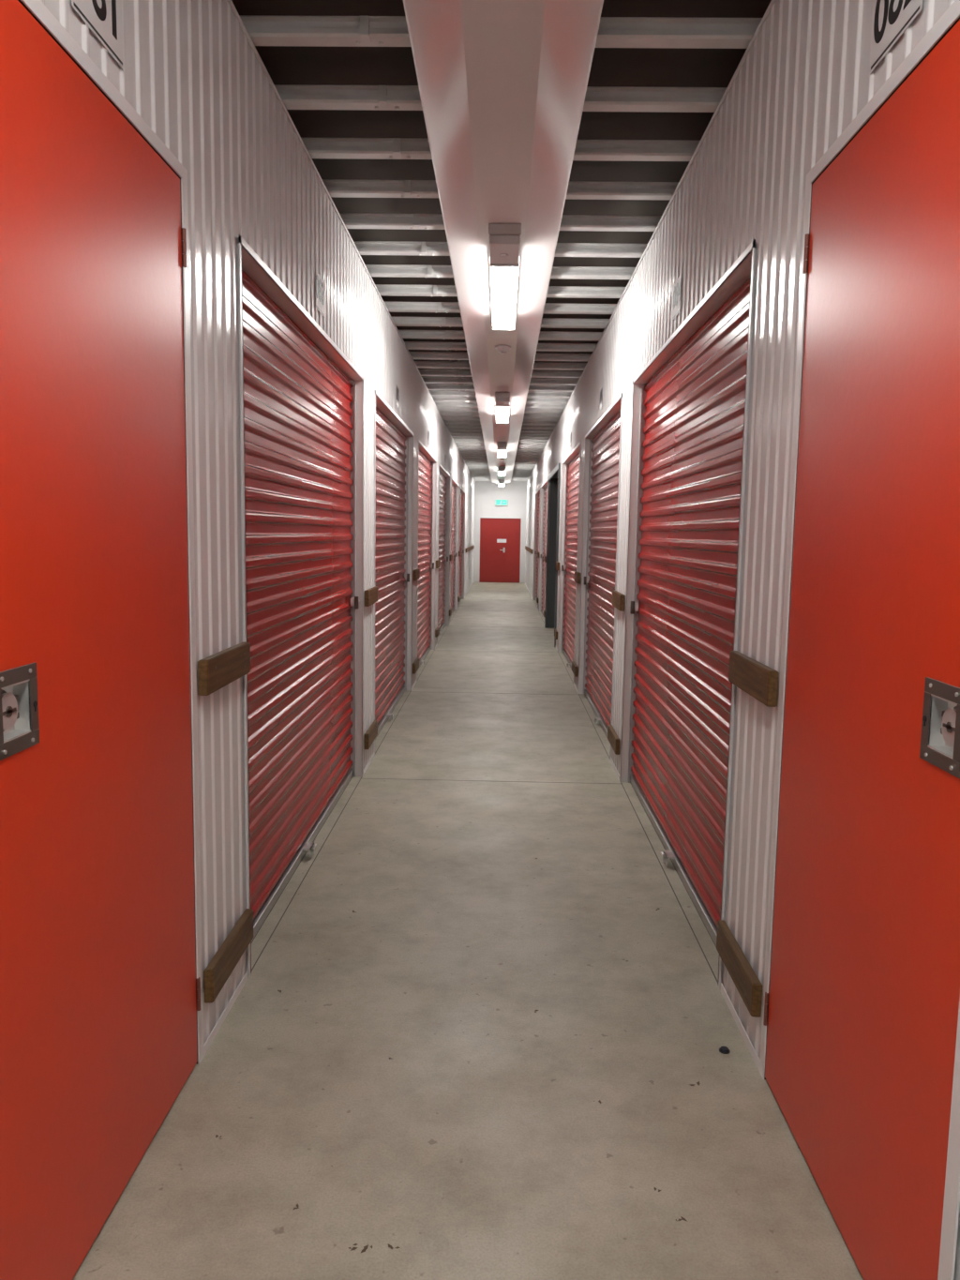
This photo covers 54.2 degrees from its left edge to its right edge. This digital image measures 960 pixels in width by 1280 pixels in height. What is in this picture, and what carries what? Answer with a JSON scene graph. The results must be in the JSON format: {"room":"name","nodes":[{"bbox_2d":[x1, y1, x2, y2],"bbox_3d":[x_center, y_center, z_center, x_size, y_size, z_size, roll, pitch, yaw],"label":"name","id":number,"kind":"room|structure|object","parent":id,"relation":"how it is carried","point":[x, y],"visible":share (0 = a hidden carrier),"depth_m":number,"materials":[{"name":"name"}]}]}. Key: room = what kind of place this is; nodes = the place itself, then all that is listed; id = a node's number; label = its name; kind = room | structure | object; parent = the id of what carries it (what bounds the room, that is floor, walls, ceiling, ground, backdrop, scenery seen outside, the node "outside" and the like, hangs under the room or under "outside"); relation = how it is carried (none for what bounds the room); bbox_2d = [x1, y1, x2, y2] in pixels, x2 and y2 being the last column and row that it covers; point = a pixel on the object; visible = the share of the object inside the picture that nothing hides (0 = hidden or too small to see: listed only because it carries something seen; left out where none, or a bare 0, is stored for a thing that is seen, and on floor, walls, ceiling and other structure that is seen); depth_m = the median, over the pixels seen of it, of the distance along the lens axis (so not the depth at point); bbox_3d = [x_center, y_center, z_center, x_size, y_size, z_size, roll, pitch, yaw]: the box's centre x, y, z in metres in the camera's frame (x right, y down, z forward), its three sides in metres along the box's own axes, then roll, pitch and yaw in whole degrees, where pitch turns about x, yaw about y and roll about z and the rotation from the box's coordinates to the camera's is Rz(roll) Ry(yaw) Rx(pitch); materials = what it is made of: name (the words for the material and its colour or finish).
{"room":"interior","nodes":[
{"label":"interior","id":0,"kind":"room"},
{"bbox_2d":[40,0,474,1055],"bbox_3d":[-0.649,-1.387,11.836,0.072,3.254,37.800,1,7,1],"label":"wall","id":1,"kind":"structure","parent":0,"point":[193,71],"depth_m":3.06,"materials":[{"name":"white metal"}]},
{"bbox_2d":[72,0,123,69],"bbox_3d":[-0.816,-1.374,2.006,0.002,0.170,0.260,1,7,1],"label":"number sign","id":2,"kind":"object","parent":1,"relation":"attached to","point":[104,18],"visible":1,"depth_m":2.05,"materials":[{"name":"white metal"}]},
{"bbox_2d":[0,0,203,1279],"bbox_3d":[-0.870,0.062,2.098,0.078,2.575,1.245,1,7,1],"label":"hinged door","id":3,"kind":"structure","parent":1,"relation":"in","point":[101,1010],"depth_m":2.01,"materials":[{"name":"red metal"}]},
{"bbox_2d":[197,641,250,695],"bbox_3d":[-0.804,0.085,2.975,0.030,0.105,0.475,1,7,1],"label":"bumper cover","id":4,"kind":"object","parent":1,"relation":"attached to","point":[217,670],"visible":1,"depth_m":2.90,"materials":[{"name":"brown wood"}]},
{"bbox_2d":[203,908,253,1003],"bbox_3d":[-0.819,1.027,3.082,0.030,0.105,0.475,1,7,1],"label":"bumper cover","id":5,"kind":"object","parent":1,"relation":"attached to","point":[219,969],"visible":1,"depth_m":3.01,"materials":[{"name":"brown wood"}]},
{"bbox_2d":[237,234,363,976],"bbox_3d":[-0.849,-0.222,4.635,0.138,2.565,2.840,1,7,1],"label":"roller door","id":6,"kind":"structure","parent":1,"relation":"in","point":[302,398],"depth_m":4.32,"materials":[{"name":"red metal"}]},
{"bbox_2d":[316,270,324,316],"bbox_3d":[-0.761,-1.649,4.468,0.002,0.170,0.204,1,7,1],"label":"number sign","id":7,"kind":"object","parent":1,"relation":"attached to","point":[320,282],"visible":1,"depth_m":4.46,"materials":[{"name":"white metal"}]},
{"bbox_2d":[364,720,377,749],"bbox_3d":[-0.744,0.646,6.430,0.030,0.105,0.475,1,7,1],"label":"bumper cover","id":8,"kind":"object","parent":1,"relation":"attached to","point":[371,732],"visible":1,"depth_m":6.34,"materials":[{"name":"brown wood"}]},
{"bbox_2d":[364,586,378,606],"bbox_3d":[-0.729,-0.295,6.322,0.030,0.105,0.475,1,7,1],"label":"bumper cover","id":9,"kind":"object","parent":1,"relation":"attached to","point":[370,594],"visible":1,"depth_m":6.21,"materials":[{"name":"brown wood"}]},
{"bbox_2d":[374,390,413,755],"bbox_3d":[-0.774,-0.603,7.982,0.138,2.565,2.840,1,7,1],"label":"roller door","id":10,"kind":"structure","parent":1,"relation":"in","point":[394,440],"depth_m":8.23,"materials":[{"name":"red metal"}]},
{"bbox_2d":[396,385,399,407],"bbox_3d":[-0.687,-2.029,7.816,0.002,0.170,0.204,1,7,1],"label":"number sign","id":11,"kind":"object","parent":1,"relation":"attached to","point":[398,388],"visible":1,"depth_m":7.83,"materials":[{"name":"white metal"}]},
{"bbox_2d":[412,657,419,674],"bbox_3d":[-0.669,0.266,9.777,0.030,0.105,0.475,1,7,1],"label":"bumper cover","id":12,"kind":"object","parent":1,"relation":"attached to","point":[415,665],"visible":1,"depth_m":9.63,"materials":[{"name":"brown wood"}]},
{"bbox_2d":[412,568,420,580],"bbox_3d":[-0.654,-0.676,9.670,0.030,0.105,0.475,1,7,1],"label":"bumper cover","id":13,"kind":"object","parent":1,"relation":"attached to","point":[416,572],"visible":1,"depth_m":9.54,"materials":[{"name":"brown wood"}]},
{"bbox_2d":[416,438,436,681],"bbox_3d":[-0.699,-0.983,11.330,0.138,2.565,2.840,1,7,1],"label":"roller door","id":14,"kind":"structure","parent":1,"relation":"in","point":[427,463],"depth_m":11.94,"materials":[{"name":"red metal"}]},
{"bbox_2d":[427,430,429,445],"bbox_3d":[-0.612,-2.410,11.168,0.002,0.170,0.213,1,7,1],"label":"number sign","id":15,"kind":"object","parent":1,"relation":"attached to","point":[428,430],"visible":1,"depth_m":11.19,"materials":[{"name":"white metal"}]},
{"bbox_2d":[435,626,439,637],"bbox_3d":[-0.594,-0.115,13.125,0.030,0.105,0.475,1,7,1],"label":"bumper cover","id":16,"kind":"object","parent":1,"relation":"attached to","point":[437,631],"visible":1,"depth_m":12.90,"materials":[{"name":"brown wood"}]},
{"bbox_2d":[436,559,440,568],"bbox_3d":[-0.580,-1.056,13.018,0.030,0.105,0.475,1,7,1],"label":"bumper cover","id":17,"kind":"object","parent":1,"relation":"attached to","point":[438,562],"visible":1,"depth_m":12.83,"materials":[{"name":"brown wood"}]},
{"bbox_2d":[436,463,450,643],"bbox_3d":[-0.625,-1.364,14.677,0.138,2.565,2.840,1,7,1],"label":"roller door","id":18,"kind":"structure","parent":1,"relation":"in","point":[444,520],"depth_m":15.61,"materials":[{"name":"red metal"}]},
{"bbox_2d":[450,478,459,620],"bbox_3d":[-0.550,-1.744,18.025,0.138,2.565,2.840,1,7,1],"label":"roller door","id":19,"kind":"structure","parent":1,"relation":"in","point":[455,486],"depth_m":19.27,"materials":[{"name":"red metal"}]},
{"bbox_2d":[458,487,465,607],"bbox_3d":[-0.475,-2.125,21.373,0.138,2.565,2.840,1,7,1],"label":"roller door","id":20,"kind":"structure","parent":1,"relation":"in","point":[462,492],"depth_m":22.65,"materials":[{"name":"red metal"}]},
{"bbox_2d":[466,544,474,552],"bbox_3d":[-0.272,-2.616,26.789,0.030,0.105,6.600,1,7,1],"label":"bumper cover","id":21,"kind":"object","parent":1,"relation":"attached to","point":[471,548],"visible":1,"depth_m":26.10,"materials":[{"name":"brown wood"}]},
{"bbox_2d":[72,582,863,1279],"bbox_3d":[1.663,0.331,11.980,5.550,0.120,38.000,1,7,1],"label":"floor","id":22,"kind":"structure","parent":0,"point":[482,1149],"depth_m":2.87,"materials":[{"name":"concrete"}]},
{"bbox_2d":[215,858,699,1252],"bbox_3d":[0.028,1.225,3.373,1.465,0.001,2.598,1,7,1],"label":"debris","id":23,"kind":"object","parent":22,"relation":"on","point":[698,1083],"visible":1,"depth_m":2.21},
{"bbox_2d":[374,584,611,783],"bbox_3d":[0.334,-0.415,17.809,1.706,0.001,23.595,1,7,1],"label":"joint","id":24,"kind":"object","parent":22,"relation":"on","point":[507,584],"visible":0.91,"depth_m":6.10,"materials":[{"name":"grey concrete"}]},
{"bbox_2d":[719,1046,730,1054],"bbox_3d":[0.766,1.283,2.937,0.034,0.010,0.034,1,7,1],"label":"cap","id":25,"kind":"object","parent":22,"relation":"on","point":[723,1049],"visible":1,"depth_m":2.93,"materials":[{"name":"black plastic"}]},
{"bbox_2d":[473,481,527,583],"bbox_3d":[0.685,-3.582,30.624,2.600,3.400,0.080,1,7,1],"label":"wall","id":26,"kind":"structure","parent":0,"point":[486,492],"depth_m":30.49,"materials":[{"name":"white paint"}]},
{"bbox_2d":[477,515,523,583],"bbox_3d":[0.655,-2.960,30.685,1.440,2.150,0.100,1,7,1],"label":"door","id":27,"kind":"structure","parent":26,"relation":"in","point":[500,538],"depth_m":30.68,"materials":[{"name":"red metal"}]},
{"bbox_2d":[495,498,508,505],"bbox_3d":[0.698,-4.467,30.448,0.400,0.200,0.066,1,7,1],"label":"exit sign","id":28,"kind":"object","parent":26,"relation":"attached to","point":[498,502],"visible":1,"depth_m":30.42,"materials":[{"name":"green plastic"}]},
{"bbox_2d":[231,0,771,396],"bbox_3d":[0.291,-3.087,11.622,2.700,0.230,38.000,1,7,1],"label":"ceiling","id":29,"kind":"structure","parent":0,"point":[285,65],"depth_m":4.17,"materials":[{"name":"metal"}]},
{"bbox_2d":[239,15,762,481],"bbox_3d":[0.292,-3.028,11.712,2.580,0.063,36.865,1,7,1],"label":"ceiling joists","id":30,"kind":"object","parent":29,"relation":"attached to","point":[459,410],"depth_m":4.63,"materials":[{"name":"grey metal"}]},
{"bbox_2d":[497,466,505,475],"bbox_3d":[0.531,-4.128,22.914,0.170,0.108,2.020,1,7,1],"label":"light","id":31,"kind":"object","parent":29,"relation":"attached to","point":[501,469],"visible":1,"depth_m":22.00,"materials":[{"name":"white plastic"}]},
{"bbox_2d":[498,480,504,486],"bbox_3d":[0.658,-4.777,28.626,0.170,0.108,2.020,1,7,1],"label":"light","id":32,"kind":"object","parent":29,"relation":"attached to","point":[501,482],"visible":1,"depth_m":27.74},
{"bbox_2d":[496,441,507,457],"bbox_3d":[0.403,-3.479,17.203,0.170,0.108,2.020,1,7,1],"label":"light","id":33,"kind":"object","parent":29,"relation":"attached to","point":[502,446],"visible":1,"depth_m":16.55,"materials":[{"name":"white plastic"}]},
{"bbox_2d":[495,391,510,422],"bbox_3d":[0.276,-2.829,11.491,0.170,0.108,2.020,1,7,1],"label":"light","id":34,"kind":"object","parent":29,"relation":"attached to","point":[502,399],"visible":1,"depth_m":10.88,"materials":[{"name":"white plastic"}]},
{"bbox_2d":[403,0,603,484],"bbox_3d":[0.266,-2.944,11.639,0.618,0.087,37.800,1,7,1],"label":"duct","id":35,"kind":"object","parent":29,"relation":"attached to","point":[503,84],"depth_m":3.81,"materials":[{"name":"white metal"}]},
{"bbox_2d":[495,345,511,353],"bbox_3d":[0.195,-2.450,7.922,0.132,0.054,0.132,1,7,1],"label":"smoke detector","id":36,"kind":"object","parent":35,"relation":"attached to","point":[503,349],"visible":1,"depth_m":7.88,"materials":[{"name":"white plastic"}]},
{"bbox_2d":[488,223,521,330],"bbox_3d":[0.148,-2.180,5.779,0.170,0.108,2.020,1,7,1],"label":"light","id":37,"kind":"object","parent":29,"relation":"attached to","point":[504,239],"visible":1,"depth_m":5.26,"materials":[{"name":"white plastic"}]},
{"bbox_2d":[546,470,560,627],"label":"door","id":38,"kind":"structure","parent":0,"point":[553,501],"depth_m":16.02,"materials":[{"name":"grey metal"}]},
{"bbox_2d":[525,0,959,1279],"bbox_3d":[1.108,-1.355,11.801,0.072,3.254,37.800,1,7,1],"label":"wall","id":39,"kind":"structure","parent":0,"point":[804,75],"depth_m":3.01,"materials":[{"name":"white metal"}]},
{"bbox_2d":[525,545,532,553],"bbox_3d":[1.382,-2.586,26.755,0.030,0.105,6.600,1,7,1],"label":"bumper cover","id":40,"kind":"object","parent":39,"relation":"attached to","point":[529,549],"visible":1,"depth_m":25.63,"materials":[{"name":"brown wood"}]},
{"bbox_2d":[532,488,540,606],"bbox_3d":[1.347,-2.092,21.336,0.138,2.565,2.840,1,7,1],"label":"roller door","id":41,"kind":"structure","parent":39,"relation":"in","point":[537,494],"depth_m":22.63,"materials":[{"name":"red metal"}]},
{"bbox_2d":[538,479,548,623],"bbox_3d":[1.272,-1.711,17.988,0.138,2.565,2.840,1,7,1],"label":"roller door","id":42,"kind":"structure","parent":39,"relation":"in","point":[545,488],"depth_m":19.24,"materials":[{"name":"red metal"}]},
{"bbox_2d":[544,463,560,647],"bbox_3d":[1.122,-1.345,14.640,0.022,2.590,2.880,1,7,1],"label":"frame","id":43,"kind":"object","parent":39,"relation":"attached to","point":[557,468],"visible":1,"depth_m":13.34,"materials":[{"name":"grey metal"}]},
{"bbox_2d":[554,628,557,639],"bbox_3d":[1.060,-0.085,13.091,0.030,0.105,0.475,1,7,1],"label":"bumper cover","id":44,"kind":"object","parent":39,"relation":"attached to","point":[555,629],"visible":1,"depth_m":12.95,"materials":[{"name":"brown wood"}]},
{"bbox_2d":[556,561,559,570],"bbox_3d":[1.074,-1.027,12.984,0.030,0.105,0.475,1,7,1],"label":"bumper cover","id":45,"kind":"object","parent":39,"relation":"attached to","point":[557,563],"visible":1,"depth_m":12.80,"materials":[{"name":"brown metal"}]},
{"bbox_2d":[557,441,581,683],"bbox_3d":[1.123,-0.950,11.293,0.138,2.565,2.840,1,7,1],"label":"roller door","id":46,"kind":"structure","parent":39,"relation":"in","point":[571,465],"depth_m":12.00,"materials":[{"name":"red metal"}]},
{"bbox_2d":[572,660,578,677],"bbox_3d":[0.985,0.296,9.744,0.030,0.105,0.475,1,7,1],"label":"bumper cover","id":47,"kind":"object","parent":39,"relation":"attached to","point":[575,669],"visible":1,"depth_m":9.63,"materials":[{"name":"brown wood"}]},
{"bbox_2d":[573,571,580,583],"bbox_3d":[1.000,-0.646,9.636,0.030,0.105,0.475,1,7,1],"label":"bumper cover","id":48,"kind":"object","parent":39,"relation":"attached to","point":[577,578],"visible":1,"depth_m":9.50,"materials":[{"name":"brown wood"}]},
{"bbox_2d":[577,392,622,760],"bbox_3d":[1.048,-0.570,7.945,0.138,2.565,2.840,1,7,1],"label":"roller door","id":49,"kind":"structure","parent":39,"relation":"in","point":[602,453],"depth_m":8.24,"materials":[{"name":"red metal"}]},
{"bbox_2d":[600,387,602,409],"bbox_3d":[1.005,-1.999,7.784,0.002,0.170,0.208,1,7,1],"label":"number sign","id":50,"kind":"object","parent":39,"relation":"attached to","point":[601,390],"visible":1,"depth_m":7.76,"materials":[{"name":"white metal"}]},
{"bbox_2d":[607,724,620,754],"bbox_3d":[0.910,0.676,6.396,0.030,0.105,0.475,1,7,1],"label":"bumper cover","id":51,"kind":"object","parent":39,"relation":"attached to","point":[613,738],"visible":1,"depth_m":6.30,"materials":[{"name":"brown wood"}]},
{"bbox_2d":[611,590,625,611],"bbox_3d":[0.925,-0.266,6.289,0.030,0.105,0.475,1,7,1],"label":"bumper cover","id":52,"kind":"object","parent":39,"relation":"attached to","point":[618,598],"visible":1,"depth_m":6.16,"materials":[{"name":"brown wood"}]},
{"bbox_2d":[672,273,681,320],"bbox_3d":[0.931,-1.619,4.436,0.002,0.170,0.209,1,7,1],"label":"number sign","id":53,"kind":"object","parent":39,"relation":"attached to","point":[676,301],"visible":1,"depth_m":4.43,"materials":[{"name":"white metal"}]},
{"bbox_2d":[619,239,756,988],"bbox_3d":[0.973,-0.189,4.598,0.138,2.565,2.840,1,7,1],"label":"roller door","id":54,"kind":"structure","parent":39,"relation":"in","point":[690,401],"depth_m":4.32,"materials":[{"name":"red metal"}]},
{"bbox_2d":[716,919,762,1017],"bbox_3d":[0.835,1.057,3.049,0.030,0.105,0.475,1,7,1],"label":"bumper cover","id":55,"kind":"object","parent":39,"relation":"attached to","point":[740,970],"visible":1,"depth_m":2.98,"materials":[{"name":"brown wood"}]},
{"bbox_2d":[728,650,779,707],"bbox_3d":[0.850,0.115,2.941,0.030,0.105,0.475,1,7,1],"label":"bumper cover","id":56,"kind":"object","parent":39,"relation":"attached to","point":[755,678],"visible":1,"depth_m":2.86,"materials":[{"name":"brown wood"}]},
{"bbox_2d":[759,0,959,1279],"bbox_3d":[0.882,0.089,2.102,0.078,2.575,1.165,1,7,1],"label":"hinged door","id":57,"kind":"structure","parent":39,"relation":"in","point":[860,1058],"depth_m":2.01,"materials":[{"name":"red metal"}]},
{"bbox_2d":[870,0,922,73],"bbox_3d":[0.876,-1.343,1.972,0.002,0.170,0.260,1,7,1],"label":"number sign","id":58,"kind":"object","parent":39,"relation":"attached to","point":[891,18],"visible":1,"depth_m":2.01,"materials":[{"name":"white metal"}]}
]}

